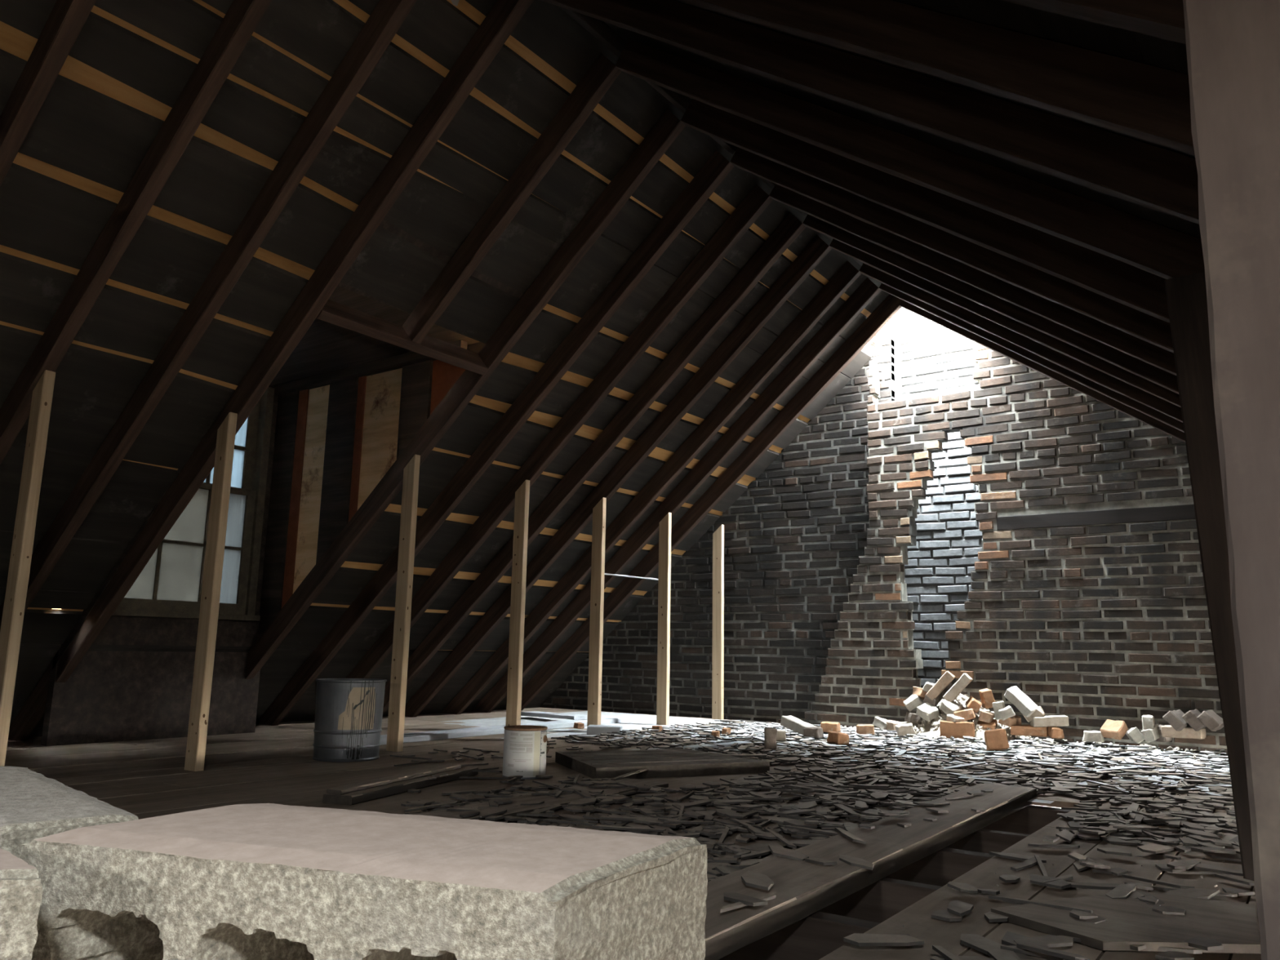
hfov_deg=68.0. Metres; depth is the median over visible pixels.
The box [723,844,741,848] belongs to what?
shard
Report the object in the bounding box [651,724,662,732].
brick
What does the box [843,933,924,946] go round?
shard
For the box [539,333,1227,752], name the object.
wall
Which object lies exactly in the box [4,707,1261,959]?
floor
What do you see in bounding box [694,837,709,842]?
shard
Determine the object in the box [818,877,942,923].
joist
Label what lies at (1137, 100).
rafter
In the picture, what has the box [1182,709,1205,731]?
brick
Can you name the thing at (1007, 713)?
brick
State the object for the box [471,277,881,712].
rafter
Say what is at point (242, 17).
rafter
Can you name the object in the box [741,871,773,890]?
shard
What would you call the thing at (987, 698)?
brick
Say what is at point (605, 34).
ridge beam
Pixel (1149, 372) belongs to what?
rafter
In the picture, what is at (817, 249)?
rafter
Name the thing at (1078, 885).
shard
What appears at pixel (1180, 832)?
floor grit
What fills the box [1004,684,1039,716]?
brick
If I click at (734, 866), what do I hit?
shard
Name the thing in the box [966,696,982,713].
brick
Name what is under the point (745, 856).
shard
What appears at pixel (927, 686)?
brick
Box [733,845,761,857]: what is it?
shard
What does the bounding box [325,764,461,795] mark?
plank
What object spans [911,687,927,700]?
brick
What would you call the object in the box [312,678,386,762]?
metal bucket
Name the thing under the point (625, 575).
wood strip
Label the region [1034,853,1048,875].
shard
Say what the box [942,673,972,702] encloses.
brick
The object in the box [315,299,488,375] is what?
header
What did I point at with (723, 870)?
shard
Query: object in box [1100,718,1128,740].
brick
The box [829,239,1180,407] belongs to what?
rafter
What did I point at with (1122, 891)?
shard
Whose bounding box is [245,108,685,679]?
rafter
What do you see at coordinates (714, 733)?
brick
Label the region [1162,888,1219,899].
shard
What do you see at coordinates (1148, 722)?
brick
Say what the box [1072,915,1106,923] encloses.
shard
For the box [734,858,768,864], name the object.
shard
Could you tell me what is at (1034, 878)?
shard
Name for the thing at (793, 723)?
brick
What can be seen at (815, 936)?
floor gap
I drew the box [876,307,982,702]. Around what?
chimney flue
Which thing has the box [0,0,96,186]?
rafter
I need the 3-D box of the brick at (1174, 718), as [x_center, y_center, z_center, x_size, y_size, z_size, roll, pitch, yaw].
[2.920,1.302,5.140,0.106,0.105,0.205,-8,-14,42]
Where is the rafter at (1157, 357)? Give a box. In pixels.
[768,183,1176,375]
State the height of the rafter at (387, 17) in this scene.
3.128 m
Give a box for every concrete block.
[0,765,137,859]
[0,847,41,959]
[20,804,707,959]
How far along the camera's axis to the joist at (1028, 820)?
3.34 m
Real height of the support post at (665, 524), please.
1.451 m
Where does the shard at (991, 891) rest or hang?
on the floor
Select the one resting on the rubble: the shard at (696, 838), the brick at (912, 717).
the brick at (912, 717)
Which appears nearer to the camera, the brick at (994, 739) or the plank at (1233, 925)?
the plank at (1233, 925)
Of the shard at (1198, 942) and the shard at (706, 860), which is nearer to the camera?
the shard at (1198, 942)
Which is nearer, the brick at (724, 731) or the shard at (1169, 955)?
the shard at (1169, 955)
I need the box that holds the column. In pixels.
[1182,0,1279,959]
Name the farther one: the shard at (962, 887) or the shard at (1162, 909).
the shard at (962, 887)
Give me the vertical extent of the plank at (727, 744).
0.025 m
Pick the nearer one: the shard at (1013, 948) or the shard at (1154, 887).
the shard at (1013, 948)
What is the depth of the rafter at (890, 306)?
6.86 m
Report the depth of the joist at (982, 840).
2.86 m
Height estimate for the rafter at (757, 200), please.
3.130 m
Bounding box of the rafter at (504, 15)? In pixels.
[8,0,533,741]
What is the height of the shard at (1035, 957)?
0.008 m
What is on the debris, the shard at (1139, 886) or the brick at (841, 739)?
the brick at (841, 739)
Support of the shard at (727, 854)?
on the floor
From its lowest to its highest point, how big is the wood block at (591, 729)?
0.057 m
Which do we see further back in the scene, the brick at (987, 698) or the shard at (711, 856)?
the brick at (987, 698)
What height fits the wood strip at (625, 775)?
0.024 m
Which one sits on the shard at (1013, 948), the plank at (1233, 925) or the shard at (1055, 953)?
the shard at (1055, 953)
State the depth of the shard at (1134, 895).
1.96 m
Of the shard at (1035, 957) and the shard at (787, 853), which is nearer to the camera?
the shard at (1035, 957)
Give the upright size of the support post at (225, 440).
1.451 m
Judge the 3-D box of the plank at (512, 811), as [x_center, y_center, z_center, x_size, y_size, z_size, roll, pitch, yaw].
[-0.287,1.053,3.123,0.203,0.021,1.100,-6,-12,34]
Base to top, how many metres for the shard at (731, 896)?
0.015 m
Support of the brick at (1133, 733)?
on the rubble
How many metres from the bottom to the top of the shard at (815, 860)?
0.020 m
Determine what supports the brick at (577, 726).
on the floor
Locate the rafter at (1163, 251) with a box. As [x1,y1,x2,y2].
[614,38,1205,279]
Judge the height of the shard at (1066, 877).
0.012 m
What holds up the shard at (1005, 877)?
on the floor
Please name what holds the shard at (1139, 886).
on the floor
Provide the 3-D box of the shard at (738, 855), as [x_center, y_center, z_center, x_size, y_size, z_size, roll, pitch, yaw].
[0.251,0.910,2.305,0.031,0.010,0.074,-3,-11,20]
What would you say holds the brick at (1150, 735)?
on the rubble
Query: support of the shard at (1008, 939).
on the shard
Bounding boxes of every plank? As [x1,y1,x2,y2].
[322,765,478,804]
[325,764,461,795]
[379,715,645,745]
[413,777,668,822]
[520,711,587,719]
[683,741,751,749]
[704,783,1036,959]
[991,891,1261,953]
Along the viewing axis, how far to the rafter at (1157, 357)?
4.10 m
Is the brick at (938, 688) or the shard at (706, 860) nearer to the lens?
the shard at (706, 860)
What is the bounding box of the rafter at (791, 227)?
[382,212,805,713]
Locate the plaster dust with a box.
[443,711,1231,804]
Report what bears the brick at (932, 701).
on the brick at (926, 710)
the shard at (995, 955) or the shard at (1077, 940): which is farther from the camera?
the shard at (1077, 940)
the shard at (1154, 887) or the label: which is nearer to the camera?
the shard at (1154, 887)
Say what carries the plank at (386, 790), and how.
on the floor
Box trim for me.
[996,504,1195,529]
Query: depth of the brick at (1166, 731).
5.08 m
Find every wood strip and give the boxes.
[604,573,658,580]
[610,768,648,780]
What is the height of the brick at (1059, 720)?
0.072 m
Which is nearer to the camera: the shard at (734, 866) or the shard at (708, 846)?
the shard at (734, 866)
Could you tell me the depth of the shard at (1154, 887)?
2.06 m
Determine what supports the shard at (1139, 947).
on the shard at (1077, 940)
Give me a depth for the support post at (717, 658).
7.11 m
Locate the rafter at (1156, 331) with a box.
[729,146,1173,353]
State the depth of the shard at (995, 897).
1.89 m
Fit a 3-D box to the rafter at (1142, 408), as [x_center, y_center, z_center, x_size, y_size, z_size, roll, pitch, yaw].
[3.119,-0.093,4.669,3.958,2.818,0.052,-6,-12,35]
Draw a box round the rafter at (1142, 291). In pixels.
[680,98,1169,323]
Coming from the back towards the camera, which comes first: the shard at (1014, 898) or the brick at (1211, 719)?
the brick at (1211, 719)
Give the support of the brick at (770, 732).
on the debris
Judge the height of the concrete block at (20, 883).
0.193 m
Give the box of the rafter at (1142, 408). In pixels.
[879,283,1184,432]
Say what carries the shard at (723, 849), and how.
on the floor
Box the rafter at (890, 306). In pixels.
[502,293,902,710]
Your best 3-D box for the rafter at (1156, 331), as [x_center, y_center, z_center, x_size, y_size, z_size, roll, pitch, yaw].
[2.031,-0.384,3.158,3.956,2.820,0.052,-6,-12,35]
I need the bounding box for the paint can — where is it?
[502,724,549,779]
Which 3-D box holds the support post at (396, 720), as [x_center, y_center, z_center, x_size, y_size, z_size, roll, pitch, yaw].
[-1.170,0.591,4.697,0.083,1.451,0.038,-6,-12,35]
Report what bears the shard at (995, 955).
on the shard at (1021, 956)
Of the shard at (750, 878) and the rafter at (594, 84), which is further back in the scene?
the rafter at (594, 84)
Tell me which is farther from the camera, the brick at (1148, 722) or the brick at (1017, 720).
the brick at (1017, 720)
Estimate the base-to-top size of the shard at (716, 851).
0.011 m
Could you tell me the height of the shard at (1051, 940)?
0.010 m
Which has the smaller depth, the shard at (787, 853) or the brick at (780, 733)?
the shard at (787, 853)
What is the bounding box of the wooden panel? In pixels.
[555,748,769,778]
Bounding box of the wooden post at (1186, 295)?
[1164,271,1253,880]
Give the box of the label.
[507,732,532,766]
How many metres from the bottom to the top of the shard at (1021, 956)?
0.007 m
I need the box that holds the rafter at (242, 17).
[0,0,271,464]
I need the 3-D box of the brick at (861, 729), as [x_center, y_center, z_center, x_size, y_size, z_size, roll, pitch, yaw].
[1.373,1.521,5.781,0.106,0.066,0.105,-1,-10,10]
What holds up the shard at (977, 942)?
on the floor
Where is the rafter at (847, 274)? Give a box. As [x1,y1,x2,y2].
[440,261,861,714]
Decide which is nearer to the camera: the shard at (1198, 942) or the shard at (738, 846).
the shard at (1198, 942)
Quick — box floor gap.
[719,911,879,959]
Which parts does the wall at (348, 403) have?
cheek panel, plate, cheek panel, cheek panel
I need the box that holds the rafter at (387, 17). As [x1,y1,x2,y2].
[0,0,417,630]
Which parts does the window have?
pane, pane, pane, sash, pane, pane, sash, pane, pane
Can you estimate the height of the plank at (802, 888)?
0.049 m
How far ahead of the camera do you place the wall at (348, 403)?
5.15 m
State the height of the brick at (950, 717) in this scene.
0.075 m
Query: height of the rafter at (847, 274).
3.129 m
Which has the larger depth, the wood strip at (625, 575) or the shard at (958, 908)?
the wood strip at (625, 575)
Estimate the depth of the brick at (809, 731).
5.48 m
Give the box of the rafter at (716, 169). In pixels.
[255,150,733,725]
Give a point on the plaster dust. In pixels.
(651, 720)
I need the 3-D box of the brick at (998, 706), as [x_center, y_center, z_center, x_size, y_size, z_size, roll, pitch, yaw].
[2.144,1.375,5.658,0.070,0.108,0.106,-3,-11,22]
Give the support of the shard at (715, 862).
on the floor
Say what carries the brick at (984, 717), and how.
on the brick at (993, 725)
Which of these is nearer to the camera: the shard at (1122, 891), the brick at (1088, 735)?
the shard at (1122, 891)
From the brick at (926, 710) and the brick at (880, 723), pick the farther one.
the brick at (880, 723)
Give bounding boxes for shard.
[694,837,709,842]
[698,840,714,850]
[705,854,713,859]
[705,859,715,862]
[706,848,725,854]
[706,849,741,859]
[706,862,742,869]
[706,863,719,870]
[706,868,722,876]
[706,873,719,880]
[711,862,731,864]
[713,857,737,862]
[715,865,740,875]
[717,846,732,853]
[718,841,734,847]
[720,892,776,912]
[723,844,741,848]
[723,892,768,906]
[724,846,742,853]
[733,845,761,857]
[733,850,751,857]
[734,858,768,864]
[739,860,758,868]
[740,843,784,851]
[740,849,771,860]
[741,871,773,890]
[762,854,777,858]
[768,844,808,860]
[804,857,836,865]
[839,853,873,870]
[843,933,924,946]
[884,933,910,936]
[929,955,994,959]
[931,909,963,921]
[932,945,960,959]
[946,881,977,893]
[946,900,973,916]
[960,933,1020,959]
[977,888,999,894]
[984,911,1008,922]
[987,951,1017,959]
[988,895,1093,913]
[999,874,1019,882]
[1000,945,1067,959]
[1001,931,1049,948]
[1002,897,1028,904]
[1013,934,1073,947]
[1015,952,1037,959]
[1016,943,1090,959]
[1029,873,1071,888]
[1031,956,1046,959]
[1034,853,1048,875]
[1043,874,1073,882]
[1059,935,1202,954]
[1067,881,1119,889]
[1070,909,1097,919]
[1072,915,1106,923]
[1086,862,1105,868]
[1105,882,1136,898]
[1122,874,1194,888]
[1124,882,1153,890]
[1129,891,1144,898]
[1129,944,1146,951]
[1134,890,1164,905]
[1137,895,1158,904]
[1151,885,1237,897]
[1151,905,1185,915]
[1155,951,1194,959]
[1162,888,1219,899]
[1184,936,1223,951]
[1222,887,1254,896]
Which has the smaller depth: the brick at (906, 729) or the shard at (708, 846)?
the shard at (708, 846)
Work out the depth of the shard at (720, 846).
2.45 m
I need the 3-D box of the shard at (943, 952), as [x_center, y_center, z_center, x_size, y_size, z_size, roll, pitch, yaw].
[0.504,0.763,1.496,0.015,0.012,0.157,3,-10,-12]
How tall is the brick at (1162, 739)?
0.088 m
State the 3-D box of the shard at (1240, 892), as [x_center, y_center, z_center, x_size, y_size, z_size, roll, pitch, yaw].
[1.286,0.891,2.055,0.046,0.011,0.064,4,-10,-15]
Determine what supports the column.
on the floor
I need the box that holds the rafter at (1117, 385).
[859,263,1182,422]
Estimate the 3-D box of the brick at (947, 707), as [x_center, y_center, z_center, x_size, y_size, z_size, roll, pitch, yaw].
[1.898,1.394,5.787,0.112,0.106,0.108,7,-12,-31]
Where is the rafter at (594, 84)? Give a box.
[402,53,622,344]
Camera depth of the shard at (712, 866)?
2.19 m
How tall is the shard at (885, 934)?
0.006 m
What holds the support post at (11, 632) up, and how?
on the floor
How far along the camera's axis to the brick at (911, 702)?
5.93 m
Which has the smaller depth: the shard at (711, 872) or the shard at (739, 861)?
the shard at (711, 872)
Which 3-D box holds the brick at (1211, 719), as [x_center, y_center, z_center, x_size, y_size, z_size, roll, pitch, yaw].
[3.048,1.282,5.052,0.106,0.104,0.201,-8,-14,41]
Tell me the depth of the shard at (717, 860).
2.24 m
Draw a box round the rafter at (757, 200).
[310,184,773,720]
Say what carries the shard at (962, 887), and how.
on the floor
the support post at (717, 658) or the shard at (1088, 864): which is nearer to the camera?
the shard at (1088, 864)
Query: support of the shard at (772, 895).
on the plank at (802, 888)
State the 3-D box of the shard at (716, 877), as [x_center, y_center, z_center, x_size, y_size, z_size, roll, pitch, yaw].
[0.146,0.875,2.084,0.045,0.006,0.085,8,-13,-30]
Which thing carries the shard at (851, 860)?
on the plank at (802, 888)
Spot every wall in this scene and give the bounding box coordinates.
[40,285,484,746]
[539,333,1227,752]
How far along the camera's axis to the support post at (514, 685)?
5.34 m
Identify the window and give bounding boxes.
[111,386,274,620]
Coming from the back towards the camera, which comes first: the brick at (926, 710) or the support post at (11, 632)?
the brick at (926, 710)
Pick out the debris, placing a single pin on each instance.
(653, 820)
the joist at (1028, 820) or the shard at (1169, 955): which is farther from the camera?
the joist at (1028, 820)
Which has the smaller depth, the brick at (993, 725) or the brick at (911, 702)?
the brick at (993, 725)
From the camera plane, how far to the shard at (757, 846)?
2.39 m
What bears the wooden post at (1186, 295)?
on the floor
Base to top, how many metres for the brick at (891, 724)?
0.068 m
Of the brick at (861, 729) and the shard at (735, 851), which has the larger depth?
the brick at (861, 729)
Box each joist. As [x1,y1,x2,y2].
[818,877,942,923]
[884,847,994,886]
[946,828,1030,853]
[982,804,1071,834]
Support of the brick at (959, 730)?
on the rubble
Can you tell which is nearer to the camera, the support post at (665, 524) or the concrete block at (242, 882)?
the concrete block at (242, 882)
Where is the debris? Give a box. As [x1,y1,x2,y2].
[377,719,1254,885]
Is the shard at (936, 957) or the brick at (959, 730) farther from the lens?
the brick at (959, 730)
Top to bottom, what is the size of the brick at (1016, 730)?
0.062 m
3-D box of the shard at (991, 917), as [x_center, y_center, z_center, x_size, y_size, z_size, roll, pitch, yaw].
[0.692,0.840,1.827,0.085,0.006,0.045,9,-14,-44]
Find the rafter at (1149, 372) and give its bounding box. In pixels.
[802,213,1178,394]
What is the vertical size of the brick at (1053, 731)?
0.073 m
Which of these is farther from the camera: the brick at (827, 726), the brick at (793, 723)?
the brick at (827, 726)
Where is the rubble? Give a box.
[764,693,1207,759]
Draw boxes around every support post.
[0,369,55,766]
[184,412,237,771]
[386,454,420,751]
[505,480,529,725]
[586,497,606,726]
[656,512,671,724]
[711,524,724,719]
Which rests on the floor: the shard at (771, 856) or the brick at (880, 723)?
the shard at (771, 856)
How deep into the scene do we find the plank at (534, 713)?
6.54 m
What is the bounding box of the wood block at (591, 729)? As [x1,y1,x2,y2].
[586,724,622,734]
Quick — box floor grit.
[424,733,1225,927]
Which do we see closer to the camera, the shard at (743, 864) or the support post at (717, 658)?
the shard at (743, 864)
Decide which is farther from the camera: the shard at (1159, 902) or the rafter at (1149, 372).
the rafter at (1149, 372)
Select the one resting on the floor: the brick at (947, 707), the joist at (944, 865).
the joist at (944, 865)
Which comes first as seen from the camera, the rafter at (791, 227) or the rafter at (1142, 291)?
the rafter at (1142, 291)
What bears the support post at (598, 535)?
on the floor
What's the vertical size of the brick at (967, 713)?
0.083 m
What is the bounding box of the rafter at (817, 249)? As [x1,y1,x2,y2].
[404,235,831,717]
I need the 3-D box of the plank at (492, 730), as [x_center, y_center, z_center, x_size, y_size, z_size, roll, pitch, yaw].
[-0.709,1.529,5.861,0.173,0.032,2.451,-6,-12,33]
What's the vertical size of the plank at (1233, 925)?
0.015 m
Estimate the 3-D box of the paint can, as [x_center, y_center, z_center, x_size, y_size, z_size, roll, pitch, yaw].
[-0.455,1.077,3.762,0.184,0.190,0.181,-6,-12,35]
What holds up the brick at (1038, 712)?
on the brick at (1059, 720)
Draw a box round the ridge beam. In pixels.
[559,6,881,283]
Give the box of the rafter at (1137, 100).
[678,0,1195,155]
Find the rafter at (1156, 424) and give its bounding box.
[899,300,1185,442]
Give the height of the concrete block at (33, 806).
0.193 m
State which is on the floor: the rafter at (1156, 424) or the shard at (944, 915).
the shard at (944, 915)
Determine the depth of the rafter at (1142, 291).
3.37 m
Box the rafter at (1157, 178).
[541,0,1199,224]
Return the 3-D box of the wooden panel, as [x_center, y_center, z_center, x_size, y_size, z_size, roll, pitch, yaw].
[0.065,1.221,4.110,0.788,0.048,0.596,6,-11,-24]
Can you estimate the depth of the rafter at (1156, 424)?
5.69 m
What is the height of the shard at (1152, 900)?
0.011 m
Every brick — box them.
[573,722,584,729]
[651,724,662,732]
[711,730,719,737]
[721,727,731,733]
[764,726,776,749]
[776,728,786,742]
[779,715,816,735]
[803,726,823,737]
[819,721,839,733]
[827,731,848,745]
[856,723,874,735]
[872,717,887,729]
[885,720,902,730]
[894,724,915,736]
[902,695,922,711]
[905,711,922,724]
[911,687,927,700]
[915,702,938,721]
[922,681,934,692]
[923,693,942,706]
[925,671,955,698]
[939,700,963,714]
[939,720,974,739]
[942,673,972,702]
[946,713,966,721]
[954,708,976,719]
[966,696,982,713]
[976,718,996,729]
[977,710,994,723]
[978,688,995,707]
[982,728,1008,751]
[992,701,1004,719]
[997,715,1022,726]
[998,706,1015,720]
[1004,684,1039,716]
[1010,724,1048,736]
[1022,706,1044,723]
[1030,715,1069,727]
[1046,726,1063,738]
[1082,729,1105,742]
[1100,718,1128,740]
[1125,726,1143,743]
[1142,714,1155,731]
[1142,724,1159,742]
[1155,725,1173,742]
[1160,724,1206,739]
[1163,709,1191,731]
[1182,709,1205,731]
[1197,710,1223,731]
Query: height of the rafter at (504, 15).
3.129 m
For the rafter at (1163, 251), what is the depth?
2.91 m
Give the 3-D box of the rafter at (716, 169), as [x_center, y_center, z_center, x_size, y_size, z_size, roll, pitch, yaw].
[-1.068,0.109,5.296,3.633,3.129,0.052,-6,-12,35]
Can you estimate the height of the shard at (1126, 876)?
0.010 m
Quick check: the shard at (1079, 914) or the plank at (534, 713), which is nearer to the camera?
the shard at (1079, 914)
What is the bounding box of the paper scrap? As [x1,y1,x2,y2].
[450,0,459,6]
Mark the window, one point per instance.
(170, 585)

